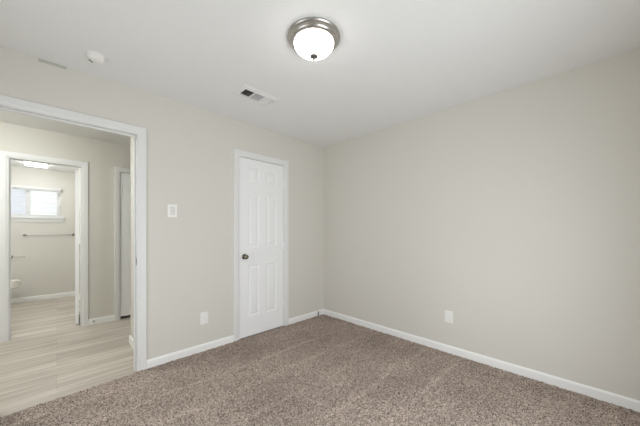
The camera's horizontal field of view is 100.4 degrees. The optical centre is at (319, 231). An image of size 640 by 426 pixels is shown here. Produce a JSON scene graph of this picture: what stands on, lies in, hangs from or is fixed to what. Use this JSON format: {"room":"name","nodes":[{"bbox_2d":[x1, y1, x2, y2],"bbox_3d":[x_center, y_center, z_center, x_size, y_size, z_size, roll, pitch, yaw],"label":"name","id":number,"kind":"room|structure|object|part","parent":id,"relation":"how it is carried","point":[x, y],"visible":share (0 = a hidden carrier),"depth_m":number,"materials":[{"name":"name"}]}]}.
{"room":"empty bedroom","nodes":[
{"label":"empty bedroom","id":0,"kind":"room"},
{"bbox_2d":[11,166,74,298],"bbox_3d":[-5.199,0.085,4.684,1.680,2.450,0.120,0,0,-45],"label":"wall","id":1,"kind":"structure","parent":0,"point":[47,267],"depth_m":4.82,"materials":[{"name":"white paint"}]},
{"bbox_2d":[11,189,63,222],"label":"window","id":2,"kind":"structure","parent":1,"relation":"in","point":[28,217],"depth_m":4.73,"materials":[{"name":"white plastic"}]},
{"bbox_2d":[11,185,61,192],"bbox_3d":[-5.121,-0.754,4.651,0.882,0.068,0.035,0,0,-45],"label":"window blind","id":3,"kind":"object","parent":2,"relation":"attached to","point":[12,186],"visible":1,"depth_m":4.72,"materials":[{"name":"white plastic"}]},
{"bbox_3d":[-5.128,-0.249,4.659,0.955,0.038,0.075,0,0,-45],"label":"sill","id":4,"kind":"part","parent":2,"relation":"part of","materials":[{"name":"white wood"}]},
{"bbox_2d":[11,291,74,302],"bbox_3d":[-5.172,1.186,4.618,1.425,0.078,0.013,0,0,-45],"label":"baseboard","id":5,"kind":"structure","parent":1,"relation":"attached to","point":[57,295],"depth_m":4.79,"materials":[{"name":"white paint"}]},
{"bbox_2d":[23,233,74,235],"bbox_3d":[-4.901,0.062,4.841,0.666,0.052,0.076,0,0,-45],"label":"towel bar","id":6,"kind":"object","parent":1,"relation":"attached to","point":[72,234],"visible":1,"depth_m":4.82,"materials":[{"name":"silver metal"}]},
{"bbox_2d":[11,160,78,172],"bbox_3d":[-4.403,-1.245,3.878,1.680,0.250,2.386,0,0,-45],"label":"ceiling","id":7,"kind":"structure","parent":0,"point":[13,162],"depth_m":4.67,"materials":[{"name":"white paint"}]},
{"bbox_2d":[23,161,47,167],"bbox_3d":[-4.656,-1.103,4.369,0.280,0.034,0.350,0,0,-45],"label":"recessed light","id":8,"kind":"object","parent":7,"relation":"in","point":[25,163],"visible":0.73,"depth_m":4.33,"materials":[{"name":"white plastic"}]},
{"bbox_2d":[0,122,130,318],"bbox_3d":[-2.877,0.037,3.690,4.488,2.545,0.115,0,0,-45],"label":"wall","id":9,"kind":"structure","parent":0,"point":[101,157],"depth_m":3.52,"materials":[{"name":"white paint"}]},
{"bbox_2d":[0,150,87,341],"bbox_3d":[-3.321,0.165,3.253,0.742,2.121,0.151,0,0,-45],"label":"door frame","id":10,"kind":"structure","parent":9,"relation":"attached to","point":[6,157],"depth_m":3.04,"materials":[{"name":"white wood"}]},
{"bbox_2d":[75,169,79,324],"bbox_3d":[-3.368,0.203,3.708,0.053,2.020,0.610,0,0,-43],"label":"door","id":11,"kind":"structure","parent":9,"relation":"in","point":[77,181],"depth_m":3.49,"materials":[{"name":"white paint"}]},
{"bbox_2d":[88,315,114,325],"bbox_3d":[-2.915,1.185,3.563,0.270,0.080,0.013,0,0,-45],"label":"baseboard","id":12,"kind":"structure","parent":9,"relation":"attached to","point":[110,318],"depth_m":3.56,"materials":[{"name":"white paint"}]},
{"bbox_2d":[114,166,130,320],"bbox_3d":[-2.597,0.168,3.967,0.750,2.115,0.151,0,0,-45],"label":"door frame","id":13,"kind":"structure","parent":9,"relation":"attached to","point":[117,170],"depth_m":3.67,"materials":[{"name":"white wood"}]},
{"bbox_2d":[121,173,130,316],"bbox_3d":[-2.553,0.185,3.919,0.612,2.005,0.097,0,0,-45],"label":"door","id":14,"kind":"structure","parent":9,"relation":"in","point":[125,178],"depth_m":3.75,"materials":[{"name":"white paint"}]},
{"bbox_2d":[78,168,79,302],"bbox_3d":[-3.834,0.048,4.387,0.155,2.525,2.221,0,0,-45],"label":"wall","id":15,"kind":"structure","parent":0,"point":[79,168],"depth_m":4.54,"materials":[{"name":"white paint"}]},
{"bbox_2d":[131,137,133,339],"bbox_3d":[-1.059,0.037,3.469,2.210,2.545,0.687,0,0,-45],"label":"wall","id":16,"kind":"structure","parent":0,"point":[132,138],"depth_m":2.86,"materials":[{"name":"white paint"}]},
{"bbox_2d":[129,335,133,349],"bbox_3d":[-1.865,1.185,2.704,0.013,0.080,0.670,0,0,-45],"label":"baseboard","id":17,"kind":"structure","parent":16,"relation":"attached to","point":[131,341],"depth_m":2.83,"materials":[{"name":"white paint"}]},
{"bbox_2d":[0,46,322,359],"bbox_3d":[-1.588,0.030,2.384,4.488,2.560,0.115,0,0,-45],"label":"wall","id":18,"kind":"structure","parent":0,"point":[190,150],"depth_m":2.61,"materials":[{"name":"white paint"}]},
{"bbox_2d":[38,58,66,69],"bbox_3d":[-1.949,-1.220,1.945,0.146,0.020,0.004,0,0,-45],"label":"strip","id":19,"kind":"object","parent":18,"relation":"attached to","point":[40,60],"visible":1,"depth_m":1.94,"materials":[{"name":"grey"}]},
{"bbox_2d":[0,94,146,371],"bbox_3d":[-1.907,0.159,2.070,0.930,2.133,0.151,0,0,-45],"label":"door frame","id":20,"kind":"structure","parent":18,"relation":"attached to","point":[7,103],"depth_m":2.31,"materials":[{"name":"white wood"}]},
{"bbox_2d":[168,204,176,217],"bbox_3d":[-1.379,-0.192,2.497,0.080,0.124,0.018,0,0,-45],"label":"light switch","id":21,"kind":"object","parent":18,"relation":"attached to","point":[172,208],"visible":1,"depth_m":2.50,"materials":[{"name":"white plastic"}]},
{"bbox_2d":[147,335,233,368],"bbox_3d":[-1.238,1.179,2.640,0.822,0.082,0.013,0,0,-45],"label":"baseboard","id":22,"kind":"structure","parent":18,"relation":"attached to","point":[153,362],"depth_m":2.59,"materials":[{"name":"white paint"}]},
{"bbox_2d":[200,311,207,324],"bbox_3d":[-1.172,0.881,2.708,0.080,0.122,0.008,0,0,-45],"label":"wall outlet","id":23,"kind":"object","parent":18,"relation":"attached to","point":[204,315],"visible":1,"depth_m":2.70,"materials":[{"name":"white plastic"}]},
{"bbox_2d":[239,157,283,338],"bbox_3d":[-0.673,0.185,3.193,0.617,2.040,0.097,0,0,-45],"label":"door","id":24,"kind":"structure","parent":18,"relation":"in","point":[261,184],"depth_m":3.17,"materials":[{"name":"white paint"}]},
{"bbox_2d":[234,149,288,341],"bbox_3d":[-0.723,0.151,3.238,0.752,2.118,0.151,0,0,-45],"label":"door frame","id":25,"kind":"structure","parent":18,"relation":"attached to","point":[237,153],"depth_m":3.16,"materials":[{"name":"white wood"}]},
{"bbox_2d":[289,309,323,323],"bbox_3d":[-0.178,1.179,3.686,0.652,0.082,0.013,0,0,-45],"label":"baseboard","id":26,"kind":"structure","parent":18,"relation":"attached to","point":[315,313],"depth_m":3.66,"materials":[{"name":"white paint"}]},
{"bbox_2d":[0,0,639,147],"bbox_3d":[-1.046,-1.282,1.841,4.698,0.135,5.230,0,0,-45],"label":"ceiling","id":27,"kind":"structure","parent":0,"point":[393,62],"depth_m":1.81,"materials":[{"name":"white paint"}]},
{"bbox_2d":[86,51,105,63],"bbox_3d":[-1.568,-1.208,1.867,0.106,0.044,0.106,0,0,-45],"label":"smoke detector","id":28,"kind":"object","parent":27,"relation":"attached to","point":[93,56],"visible":1,"depth_m":1.84,"materials":[{"name":"white plastic"}]},
{"bbox_2d":[233,84,279,106],"bbox_3d":[-0.572,-1.223,2.426,0.372,0.014,0.200,0,0,-45],"label":"ceiling vent","id":29,"kind":"object","parent":27,"relation":"in","point":[245,91],"visible":1,"depth_m":2.40,"materials":[{"name":"white metal"}]},
{"bbox_2d":[288,17,339,60],"bbox_3d":[-0.038,-1.156,1.690,0.332,0.148,0.332,0,0,-45],"label":"ceiling light","id":30,"kind":"object","parent":27,"relation":"attached to","point":[312,38],"visible":1,"depth_m":1.61,"materials":[{"name":"white glass"}]},
{"bbox_2d":[0,296,639,425],"bbox_3d":[-1.958,1.252,2.687,4.588,0.106,7.476,0,0,-45],"label":"floor","id":31,"kind":"structure","parent":0,"point":[322,370],"depth_m":2.11,"materials":[{"name":"beige carpet"}]},
{"bbox_2d":[11,279,20,307],"bbox_3d":[-5.143,0.838,4.099,0.730,0.775,0.420,0,0,-45],"label":"toilet","id":32,"kind":"object","parent":31,"relation":"on","point":[15,283],"visible":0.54,"depth_m":4.26,"materials":[{"name":"white ceramic"}]},
{"bbox_2d":[323,48,639,400],"bbox_3d":[0.327,0.030,3.716,0.110,2.560,5.970,0,0,-45],"label":"wall","id":33,"kind":"structure","parent":0,"point":[514,213],"depth_m":2.31,"materials":[{"name":"white paint"}]},
{"bbox_2d":[444,310,452,323],"bbox_3d":[1.284,0.854,2.663,0.008,0.122,0.080,0,0,-45],"label":"wall outlet","id":34,"kind":"object","parent":33,"relation":"attached to","point":[448,315],"visible":1,"depth_m":2.66,"materials":[{"name":"white plastic"}]},
{"bbox_2d":[323,309,639,411],"bbox_3d":[1.175,1.179,2.769,0.013,0.082,3.192,0,0,-45],"label":"baseboard","id":35,"kind":"structure","parent":33,"relation":"attached to","point":[619,400],"depth_m":2.30,"materials":[{"name":"white paint"}]}
]}

